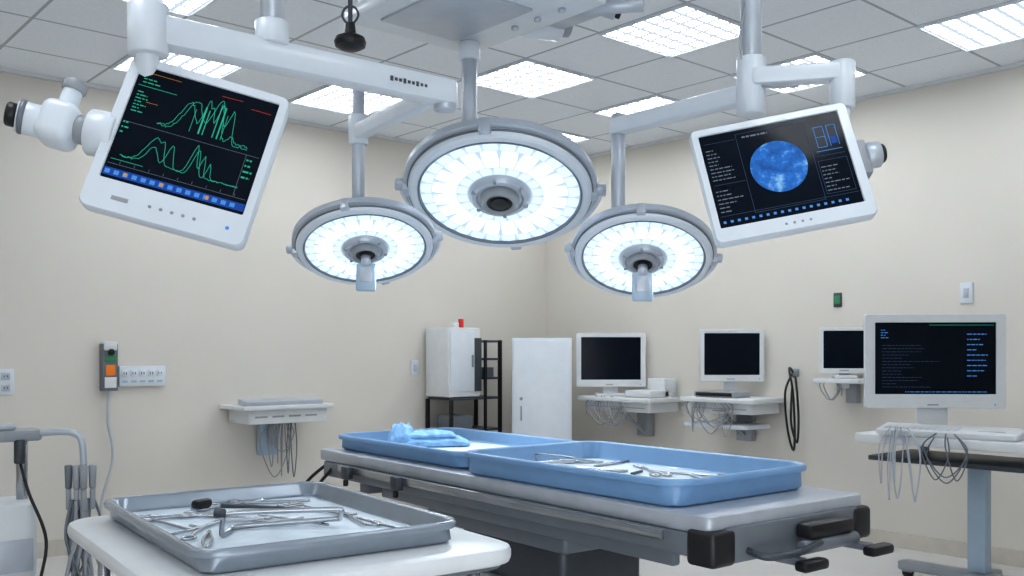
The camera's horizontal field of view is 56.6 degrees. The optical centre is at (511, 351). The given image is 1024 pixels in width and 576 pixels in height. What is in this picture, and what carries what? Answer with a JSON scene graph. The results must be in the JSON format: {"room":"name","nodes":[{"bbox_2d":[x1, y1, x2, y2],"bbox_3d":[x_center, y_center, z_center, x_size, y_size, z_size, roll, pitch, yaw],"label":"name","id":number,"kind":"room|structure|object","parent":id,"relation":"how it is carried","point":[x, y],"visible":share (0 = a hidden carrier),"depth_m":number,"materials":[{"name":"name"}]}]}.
{"room":"operating room","nodes":[
{"label":"operating room","id":0,"kind":"room"},
{"bbox_2d":[0,72,544,541],"bbox_3d":[-2.841,-0.225,6.196,8.510,3.050,0.100,0,0,-41],"label":"wall","id":1,"kind":"structure","parent":0,"point":[226,326],"depth_m":6.72,"materials":[{"name":"beige paint"}]},
{"bbox_2d":[0,369,13,394],"bbox_3d":[-3.126,0.185,5.867,0.100,0.160,0.018,0,0,-41],"label":"wall outlet","id":2,"kind":"object","parent":1,"relation":"attached to","point":[6,375],"visible":1,"depth_m":5.87,"materials":[{"name":"white plastic"}]},
{"bbox_2d":[1,373,9,379],"bbox_3d":[-3.123,0.150,5.864,0.050,0.045,0.006,0,0,-41],"label":"socket","id":3,"kind":"object","parent":2,"relation":"attached to","point":[4,376],"depth_m":5.86,"materials":[{"name":"white plastic"}]},
{"bbox_2d":[1,384,9,390],"bbox_3d":[-3.123,0.220,5.864,0.050,0.045,0.006,0,0,-41],"label":"socket","id":4,"kind":"object","parent":2,"relation":"attached to","point":[4,387],"depth_m":5.86,"materials":[{"name":"white plastic"}]},
{"bbox_2d":[99,341,117,515],"bbox_3d":[-2.648,0.591,6.232,0.120,1.321,0.100,0,0,-41],"label":"wall-mounted unit","id":5,"kind":"object","parent":1,"relation":"attached to","point":[108,350],"visible":0.86,"depth_m":6.22,"materials":[{"name":"grey plastic"}]},
{"bbox_2d":[118,366,165,386],"bbox_3d":[-2.494,0.162,6.415,0.310,0.135,0.030,0,0,-41],"label":"box","id":6,"kind":"object","parent":1,"relation":"attached to","point":[155,377],"visible":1,"depth_m":6.40,"materials":[{"name":"white plastic"}]},
{"bbox_2d":[122,370,127,376],"bbox_3d":[-2.573,0.142,6.323,0.042,0.045,0.008,0,0,-41],"label":"socket","id":7,"kind":"object","parent":6,"relation":"attached to","point":[123,371],"visible":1,"depth_m":6.32,"materials":[{"name":"white plastic"}]},
{"bbox_2d":[131,370,136,376],"bbox_3d":[-2.529,0.142,6.361,0.042,0.045,0.008,0,0,-41],"label":"socket","id":8,"kind":"object","parent":6,"relation":"attached to","point":[133,374],"visible":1,"depth_m":6.36,"materials":[{"name":"white plastic"}]},
{"bbox_2d":[122,380,161,382],"bbox_3d":[-2.486,0.197,6.399,0.267,0.014,0.003,0,0,-41],"label":"labels","id":9,"kind":"object","parent":6,"relation":"attached to","point":[132,381],"visible":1,"depth_m":6.39,"materials":[{"name":"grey plastic"}]},
{"bbox_2d":[139,370,145,375],"bbox_3d":[-2.486,0.142,6.399,0.042,0.045,0.008,0,0,-41],"label":"socket","id":10,"kind":"object","parent":6,"relation":"attached to","point":[140,371],"visible":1,"depth_m":6.39,"materials":[{"name":"white plastic"}]},
{"bbox_2d":[148,370,153,375],"bbox_3d":[-2.442,0.142,6.437,0.042,0.045,0.008,0,0,-41],"label":"socket","id":11,"kind":"object","parent":6,"relation":"attached to","point":[149,371],"visible":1,"depth_m":6.43,"materials":[{"name":"white plastic"}]},
{"bbox_2d":[157,370,162,375],"bbox_3d":[-2.399,0.142,6.476,0.042,0.045,0.008,0,0,-41],"label":"socket","id":12,"kind":"object","parent":6,"relation":"attached to","point":[158,371],"visible":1,"depth_m":6.47,"materials":[{"name":"white plastic"}]},
{"bbox_2d":[0,67,419,144],"bbox_3d":[-2.800,-1.738,6.149,8.310,0.024,0.024,0,0,-41],"label":"trim","id":13,"kind":"structure","parent":1,"relation":"attached to","point":[2,69],"depth_m":6.29,"materials":[{"name":"white plastic"}]},
{"bbox_2d":[37,499,422,558],"bbox_3d":[-2.803,1.250,6.152,8.310,0.100,0.016,0,0,-41],"label":"baseboard","id":14,"kind":"structure","parent":1,"relation":"attached to","point":[55,547],"depth_m":6.05,"materials":[{"name":"plastic"}]},
{"bbox_2d":[219,396,333,476],"bbox_3d":[-1.696,0.621,6.870,0.720,0.589,0.390,0,0,-41],"label":"wall shelf","id":15,"kind":"object","parent":1,"relation":"attached to","point":[267,414],"visible":1,"depth_m":6.80,"materials":[{"name":"white plastic"}]},
{"bbox_2d":[411,360,418,375],"bbox_3d":[-0.807,0.133,7.904,0.075,0.130,0.018,0,0,-41],"label":"light switch","id":16,"kind":"object","parent":1,"relation":"attached to","point":[414,363],"visible":1,"depth_m":7.90,"materials":[{"name":"white plastic"}]},
{"bbox_2d":[0,0,1023,154],"bbox_3d":[0.122,-1.800,2.823,8.510,0.100,9.080,0,0,-41],"label":"ceiling","id":17,"kind":"structure","parent":0,"point":[82,40],"depth_m":5.56,"materials":[{"name":"tile"}]},
{"bbox_2d":[3,58,289,250],"bbox_3d":[-1.005,-0.550,2.658,0.755,0.546,0.248,0,0,-5],"label":"monitor","id":18,"kind":"object","parent":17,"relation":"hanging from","point":[179,151],"visible":0.99,"depth_m":2.59,"materials":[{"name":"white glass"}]},
{"bbox_2d":[120,0,215,16],"bbox_3d":[-1.693,-1.742,4.503,0.602,0.016,0.602,0,0,-41],"label":"frame","id":19,"kind":"object","parent":17,"relation":"attached to","point":[211,1],"visible":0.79,"depth_m":4.84,"materials":[{"name":"white metal"}]},
{"bbox_2d":[158,0,210,13],"bbox_3d":[-1.693,-1.745,4.503,0.578,0.006,0.578,0,0,-41],"label":"diffuser","id":20,"kind":"object","parent":19,"relation":"attached to","point":[182,6],"visible":0.67,"depth_m":4.77,"materials":[{"name":"white plastic"}]},
{"bbox_2d":[111,55,242,78],"bbox_3d":[-2.034,-1.742,5.800,0.602,0.016,0.602,0,0,-41],"label":"frame","id":21,"kind":"object","parent":17,"relation":"attached to","point":[127,57],"visible":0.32,"depth_m":5.82,"materials":[{"name":"white metal"}]},
{"bbox_2d":[116,53,238,77],"bbox_3d":[-2.034,-1.745,5.800,0.578,0.006,0.578,0,0,-41],"label":"diffuser","id":22,"kind":"object","parent":21,"relation":"attached to","point":[213,69],"visible":0.43,"depth_m":5.78,"materials":[{"name":"white plastic"}]},
{"bbox_2d":[127,0,457,112],"bbox_3d":[-0.618,-1.229,2.940,1.102,1.042,0.260,0,0,-41],"label":"boom","id":23,"kind":"object","parent":17,"relation":"hanging from","point":[152,34],"depth_m":2.82,"materials":[{"name":"white metal"}]},
{"bbox_2d":[288,85,388,114],"bbox_3d":[-1.133,-1.742,6.592,0.602,0.016,0.602,0,0,-41],"label":"frame","id":24,"kind":"object","parent":17,"relation":"attached to","point":[291,101],"visible":0.34,"depth_m":6.61,"materials":[{"name":"white metal"}]},
{"bbox_2d":[294,86,400,113],"bbox_3d":[-1.133,-1.745,6.592,0.578,0.006,0.578,0,0,-41],"label":"diffuser","id":25,"kind":"object","parent":24,"relation":"attached to","point":[333,97],"visible":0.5,"depth_m":6.59,"materials":[{"name":"white plastic"}]},
{"bbox_2d":[334,0,366,52],"bbox_3d":[-0.561,-1.398,3.299,0.112,0.704,0.112,0,0,-41],"label":"ceiling camera","id":26,"kind":"object","parent":17,"relation":"hanging from","point":[349,41],"depth_m":3.28,"materials":[{"name":"black plastic"}]},
{"bbox_2d":[286,90,442,290],"bbox_3d":[-0.441,-0.678,3.784,0.993,0.865,0.586,0,0,39],"label":"light","id":27,"kind":"object","parent":17,"relation":"hanging from","point":[364,242],"visible":0.98,"depth_m":3.84,"materials":[{"name":"white glass"}]},
{"bbox_2d":[305,215,423,278],"bbox_3d":[-0.601,-0.423,3.891,0.495,0.003,0.495,-5,-27,-3],"label":"diffuser","id":28,"kind":"object","parent":27,"relation":"attached to","point":[358,221],"depth_m":3.86,"materials":[{"name":"white plastic"}]},
{"bbox_2d":[345,0,644,50],"bbox_3d":[0.001,-1.497,3.675,1.022,0.505,0.790,0,0,-41],"label":"ceiling mount","id":29,"kind":"object","parent":17,"relation":"attached to","point":[441,23],"depth_m":3.60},
{"bbox_2d":[395,40,605,249],"bbox_3d":[-0.051,-0.857,3.924,0.801,0.806,0.760,0,0,35],"label":"light","id":30,"kind":"object","parent":17,"relation":"hanging from","point":[515,184],"visible":0.98,"depth_m":3.83,"materials":[{"name":"white glass"}]},
{"bbox_2d":[420,144,579,240],"bbox_3d":[-0.049,-0.643,3.888,0.669,0.004,0.669,2,-28,1],"label":"diffuser","id":31,"kind":"object","parent":30,"relation":"attached to","point":[499,152],"depth_m":3.85,"materials":[{"name":"white plastic"}]},
{"bbox_2d":[477,58,595,98],"bbox_3d":[0.110,-1.742,6.087,0.602,0.016,0.602,0,0,-41],"label":"frame","id":32,"kind":"object","parent":17,"relation":"attached to","point":[591,78],"visible":0.82,"depth_m":5.94,"materials":[{"name":"white metal"}]},
{"bbox_2d":[477,62,589,96],"bbox_3d":[0.110,-1.745,6.087,0.578,0.006,0.578,0,0,-41],"label":"diffuser","id":33,"kind":"object","parent":32,"relation":"attached to","point":[525,78],"visible":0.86,"depth_m":6.08,"materials":[{"name":"white plastic"}]},
{"bbox_2d":[556,130,590,142],"bbox_3d":[0.220,-1.742,7.780,0.602,0.016,0.602,0,0,-41],"label":"frame","id":34,"kind":"object","parent":17,"relation":"attached to","point":[562,132],"visible":0.25,"depth_m":7.66,"materials":[{"name":"white metal"}]},
{"bbox_2d":[564,134,584,141],"bbox_3d":[0.220,-1.745,7.780,0.578,0.006,0.578,0,0,-41],"label":"diffuser","id":35,"kind":"object","parent":34,"relation":"attached to","point":[574,138],"visible":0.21,"depth_m":7.76,"materials":[{"name":"white plastic"}]},
{"bbox_2d":[593,94,679,116],"bbox_3d":[1.012,-1.742,6.879,0.602,0.016,0.602,0,0,-41],"label":"frame","id":36,"kind":"object","parent":17,"relation":"attached to","point":[656,95],"visible":0.43,"depth_m":6.62,"materials":[{"name":"white metal"}]},
{"bbox_2d":[598,97,672,115],"bbox_3d":[1.012,-1.745,6.879,0.578,0.006,0.578,0,0,-41],"label":"diffuser","id":37,"kind":"object","parent":36,"relation":"attached to","point":[654,102],"visible":0.36,"depth_m":6.75,"materials":[{"name":"white plastic"}]},
{"bbox_2d":[564,86,735,301],"bbox_3d":[0.631,-0.574,3.740,0.853,0.751,0.533,0,0,36],"label":"light","id":38,"kind":"object","parent":17,"relation":"hanging from","point":[642,252],"visible":0.98,"depth_m":3.73,"materials":[{"name":"white glass"}]},
{"bbox_2d":[583,222,703,290],"bbox_3d":[0.522,-0.373,3.791,0.486,0.003,0.486,4,-31,3],"label":"diffuser","id":39,"kind":"object","parent":38,"relation":"attached to","point":[632,228],"depth_m":3.76,"materials":[{"name":"white plastic"}]},
{"bbox_2d":[599,3,740,57],"bbox_3d":[0.902,-1.742,5.185,0.602,0.016,0.602,0,0,-41],"label":"frame","id":40,"kind":"object","parent":17,"relation":"attached to","point":[688,5],"visible":0.82,"depth_m":5.04,"materials":[{"name":"white metal"}]},
{"bbox_2d":[605,7,739,55],"bbox_3d":[0.902,-1.745,5.185,0.578,0.006,0.578,0,0,-41],"label":"diffuser","id":41,"kind":"object","parent":40,"relation":"attached to","point":[683,29],"visible":0.86,"depth_m":5.18,"materials":[{"name":"white plastic"}]},
{"bbox_2d":[690,103,886,247],"bbox_3d":[0.870,-0.553,3.001,0.608,0.465,0.221,0,0,3],"label":"monitor","id":42,"kind":"object","parent":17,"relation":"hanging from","point":[807,170],"visible":1,"depth_m":2.95,"materials":[{"name":"white glass"}]},
{"bbox_2d":[750,141,807,191],"bbox_3d":[0.831,-0.579,2.960,0.176,0.176,0.001,-11,-18,3],"label":"picture","id":43,"kind":"object","parent":42,"relation":"on","point":[779,166],"depth_m":2.96},
{"bbox_2d":[736,0,855,118],"bbox_3d":[0.917,-1.171,3.257,0.317,1.157,0.417,0,0,-41],"label":"pendant","id":44,"kind":"object","parent":17,"relation":"hanging from","point":[753,76],"depth_m":3.25,"materials":[{"name":"white metal"}]},
{"bbox_2d":[730,52,867,93],"bbox_3d":[1.804,-1.742,5.977,0.602,0.016,0.602,0,0,-41],"label":"frame","id":45,"kind":"object","parent":17,"relation":"attached to","point":[863,72],"visible":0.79,"depth_m":5.76,"materials":[{"name":"white metal"}]},
{"bbox_2d":[775,56,861,92],"bbox_3d":[1.804,-1.745,5.977,0.578,0.006,0.578,0,0,-41],"label":"diffuser","id":46,"kind":"object","parent":45,"relation":"attached to","point":[814,59],"visible":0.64,"depth_m":5.72,"materials":[{"name":"white plastic"}]},
{"bbox_2d":[917,0,1023,51],"bbox_3d":[2.596,-1.742,5.076,0.602,0.016,0.602,0,0,-41],"label":"frame","id":47,"kind":"object","parent":17,"relation":"attached to","point":[919,27],"visible":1,"depth_m":5.02,"materials":[{"name":"white metal"}]},
{"bbox_2d":[922,2,1023,49],"bbox_3d":[2.596,-1.745,5.076,0.578,0.006,0.578,0,0,-41],"label":"diffuser","id":48,"kind":"object","parent":47,"relation":"attached to","point":[1006,23],"visible":1,"depth_m":5.12,"materials":[{"name":"white plastic"}]},
{"bbox_2d":[37,507,1023,575],"bbox_3d":[0.122,1.350,2.823,8.510,0.100,9.080,0,0,-41],"label":"floor","id":49,"kind":"structure","parent":0,"point":[843,561],"depth_m":5.74,"materials":[{"name":"tile"}]},
{"bbox_2d":[0,423,100,575],"bbox_3d":[-1.837,0.785,3.618,0.515,1.029,0.360,0,0,-41],"label":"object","id":50,"kind":"object","parent":49,"relation":"on","point":[18,514],"visible":0.84,"depth_m":3.56,"materials":[{"name":"grey plastic"}]},
{"bbox_2d":[67,515,510,575],"bbox_3d":[-0.596,0.876,2.405,0.820,0.847,1.020,0,0,-35],"label":"table","id":51,"kind":"object","parent":49,"relation":"on","point":[117,549],"visible":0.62,"depth_m":2.12,"materials":[{"name":"white plastic"}]},
{"bbox_2d":[103,481,456,573],"bbox_3d":[-0.616,0.425,2.421,0.640,0.055,0.870,0,0,-35],"label":"tray","id":52,"kind":"object","parent":51,"relation":"on","point":[261,547],"visible":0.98,"depth_m":2.31,"materials":[{"name":"metal"}]},
{"bbox_2d":[137,498,396,547],"bbox_3d":[-0.662,0.420,2.430,0.536,0.031,0.729,0,0,-35],"label":"instruments","id":53,"kind":"object","parent":52,"relation":"on","point":[205,504],"visible":0.8,"depth_m":2.50,"materials":[{"name":"silver metal"}]},
{"bbox_2d":[213,507,344,536],"bbox_3d":[-0.565,0.404,2.320,0.305,0.068,0.120,0,0,-14],"label":"instrument","id":54,"kind":"object","parent":52,"relation":"on","point":[220,514],"visible":1,"depth_m":2.29,"materials":[{"name":"silver metal"}]},
{"bbox_2d":[426,340,501,507],"bbox_3d":[-0.404,0.600,8.005,0.548,1.400,0.348,0,0,-41],"label":"storage rack","id":55,"kind":"object","parent":49,"relation":"on","point":[444,420],"visible":0.37,"depth_m":7.94,"materials":[{"name":"black metal"}]},
{"bbox_2d":[426,319,481,397],"bbox_3d":[-0.482,0.047,7.916,0.335,0.645,0.350,0,0,-41],"label":"cabinet","id":56,"kind":"object","parent":55,"relation":"on","point":[454,353],"visible":1,"depth_m":7.80,"materials":[{"name":"white plastic"}]},
{"bbox_2d":[428,395,498,400],"bbox_3d":[-0.404,0.385,8.005,0.520,0.020,0.320,0,0,-41],"label":"shelf","id":57,"kind":"object","parent":55,"relation":"attached to","point":[485,397],"depth_m":7.87,"materials":[{"name":"grey metal"}]},
{"bbox_2d":[468,425,498,430],"bbox_3d":[-0.404,0.650,8.005,0.520,0.020,0.320,0,0,-41],"label":"shelf","id":58,"kind":"object","parent":55,"relation":"attached to","point":[476,427],"depth_m":7.98,"materials":[{"name":"grey metal"}]},
{"bbox_2d":[482,340,498,342],"bbox_3d":[-0.268,-0.090,8.123,0.170,0.018,0.320,0,0,-41],"label":"shelf","id":59,"kind":"object","parent":55,"relation":"attached to","point":[483,341],"depth_m":8.00,"materials":[{"name":"grey metal"}]},
{"bbox_2d":[512,338,571,439],"bbox_3d":[0.245,0.593,7.934,0.490,1.415,0.390,0,0,0],"label":"cabinet","id":60,"kind":"object","parent":49,"relation":"on","point":[541,367],"visible":0.56,"depth_m":7.75,"materials":[{"name":"white metal"}]},
{"bbox_2d":[306,447,893,575],"bbox_3d":[0.097,0.850,3.280,0.774,0.900,2.267,0,0,-38],"label":"table","id":61,"kind":"object","parent":49,"relation":"on","point":[548,531],"visible":0.8,"depth_m":2.65,"materials":[{"name":"metal"}]},
{"bbox_2d":[338,427,574,468],"bbox_3d":[-0.224,0.368,3.748,0.600,0.062,0.940,0,0,-38],"label":"tray","id":62,"kind":"object","parent":61,"relation":"on","point":[372,442],"visible":0.61,"depth_m":3.76,"materials":[{"name":"blue plastic"}]},
{"bbox_2d":[388,421,469,446],"bbox_3d":[-0.341,0.334,3.893,0.320,0.099,0.140,0,0,-11],"label":"folded towel","id":63,"kind":"object","parent":62,"relation":"on","point":[402,433],"visible":0.87,"depth_m":3.83,"materials":[{"name":"blue fabric"}]},
{"bbox_2d":[465,441,806,506],"bbox_3d":[0.353,0.362,2.955,0.620,0.075,0.960,0,0,-39],"label":"tray","id":64,"kind":"object","parent":61,"relation":"on","point":[743,476],"visible":0.95,"depth_m":2.85,"materials":[{"name":"blue plastic"}]},
{"bbox_2d":[533,453,722,477],"bbox_3d":[0.351,0.365,2.977,0.535,0.038,0.880,0,0,-39],"label":"instruments","id":65,"kind":"object","parent":64,"relation":"on","point":[654,473],"visible":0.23,"depth_m":3.15,"materials":[{"name":"silver metal"}]},
{"bbox_2d":[855,430,1023,575],"bbox_3d":[2.459,0.875,5.155,0.620,0.850,0.970,0,0,-41],"label":"equipment cart","id":66,"kind":"object","parent":49,"relation":"on","point":[979,467],"visible":0.88,"depth_m":5.16,"materials":[{"name":"white plastic"}]},
{"bbox_2d":[864,314,1005,424],"bbox_3d":[2.331,0.155,5.268,0.765,0.730,0.180,0,0,2],"label":"patient monitor","id":67,"kind":"object","parent":66,"relation":"on","point":[931,364],"visible":0.89,"depth_m":5.23,"materials":[{"name":"white plastic"}]},
{"bbox_2d":[868,449,1023,472],"bbox_3d":[2.446,0.588,5.170,0.520,0.025,0.820,0,0,-41],"label":"shelf","id":68,"kind":"object","parent":66,"relation":"on","point":[937,458],"depth_m":5.09,"materials":[{"name":"grey metal"}]},
{"bbox_2d":[876,422,1023,441],"bbox_3d":[2.301,0.420,5.017,0.700,0.058,0.190,0,0,41],"label":"console","id":69,"kind":"object","parent":66,"relation":"on","point":[918,430],"visible":0.98,"depth_m":4.94,"materials":[{"name":"white plastic"}]},
{"bbox_2d":[878,426,967,501],"bbox_3d":[2.153,0.597,4.977,0.068,0.397,0.473,0,0,-41],"label":"cable bundle","id":70,"kind":"object","parent":69,"relation":"attached to","point":[894,438],"visible":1,"depth_m":5.02,"materials":[{"name":"grey rubber"}]},
{"bbox_2d":[545,66,1023,550],"bbox_3d":[3.281,-0.225,5.598,0.100,3.050,8.880,0,0,-41],"label":"wall","id":71,"kind":"structure","parent":0,"point":[948,192],"depth_m":6.50,"materials":[{"name":"beige paint"}]},
{"bbox_2d":[578,378,683,436],"bbox_3d":[0.970,0.458,7.807,0.450,0.485,0.790,0,0,-41],"label":"wall shelf","id":72,"kind":"object","parent":71,"relation":"attached to","point":[660,396],"visible":0.98,"depth_m":7.65,"materials":[{"name":"white plastic"}]},
{"bbox_2d":[576,333,645,395],"bbox_3d":[0.823,0.137,7.951,0.580,0.594,0.180,0,0,0],"label":"monitor","id":73,"kind":"object","parent":72,"relation":"on","point":[608,361],"visible":0.92,"depth_m":7.92,"materials":[{"name":"white plastic"}]},
{"bbox_2d":[680,390,783,440],"bbox_3d":[1.636,0.481,7.068,0.427,0.378,0.660,0,0,-41],"label":"wall shelf","id":74,"kind":"object","parent":71,"relation":"attached to","point":[746,407],"visible":0.99,"depth_m":6.96,"materials":[{"name":"white plastic"}]},
{"bbox_2d":[699,329,763,390],"bbox_3d":[1.632,0.117,7.091,0.480,0.574,0.180,0,0,0],"label":"monitor","id":75,"kind":"object","parent":74,"relation":"on","point":[730,357],"visible":0.8,"depth_m":7.06,"materials":[{"name":"white plastic"}]},
{"bbox_2d":[784,367,799,450],"bbox_3d":[2.000,0.406,6.802,0.108,0.603,0.249,0,0,16],"label":"coiled cable","id":76,"kind":"object","parent":71,"relation":"attached to","point":[794,373],"visible":1,"depth_m":6.73,"materials":[{"name":"black rubber"}]},
{"bbox_2d":[588,61,1023,157],"bbox_3d":[3.235,-1.738,5.557,0.024,0.024,8.820,0,0,-41],"label":"trim","id":77,"kind":"structure","parent":71,"relation":"attached to","point":[1018,64],"depth_m":6.30,"materials":[{"name":"white plastic"}]},
{"bbox_2d":[834,293,841,306],"bbox_3d":[2.277,-0.364,6.653,0.017,0.100,0.060,0,0,-41],"label":"wall thermostat","id":78,"kind":"object","parent":71,"relation":"attached to","point":[837,296],"visible":1,"depth_m":6.64,"materials":[{"name":"green plastic"}]},
{"bbox_2d":[813,378,863,402],"bbox_3d":[2.267,0.263,6.465,0.270,0.173,0.340,0,0,-41],"label":"wall shelf","id":79,"kind":"object","parent":71,"relation":"attached to","point":[853,393],"visible":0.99,"depth_m":6.46,"materials":[{"name":"white plastic"}]},
{"bbox_2d":[819,328,863,388],"bbox_3d":[2.257,0.042,6.462,0.330,0.414,0.180,0,0,10],"label":"monitor","id":80,"kind":"object","parent":79,"relation":"on","point":[841,350],"visible":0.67,"depth_m":6.43,"materials":[{"name":"white plastic"}]},
{"bbox_2d":[860,528,1023,567],"bbox_3d":[3.238,1.250,5.560,0.016,0.100,8.840,0,0,-41],"label":"baseboard","id":81,"kind":"structure","parent":71,"relation":"attached to","point":[999,555],"depth_m":6.12,"materials":[{"name":"plastic"}]},
{"bbox_2d":[960,282,972,302],"bbox_3d":[2.861,-0.372,5.987,0.018,0.130,0.080,0,0,-41],"label":"light switch","id":82,"kind":"object","parent":71,"relation":"attached to","point":[966,289],"visible":1,"depth_m":5.98,"materials":[{"name":"white plastic"}]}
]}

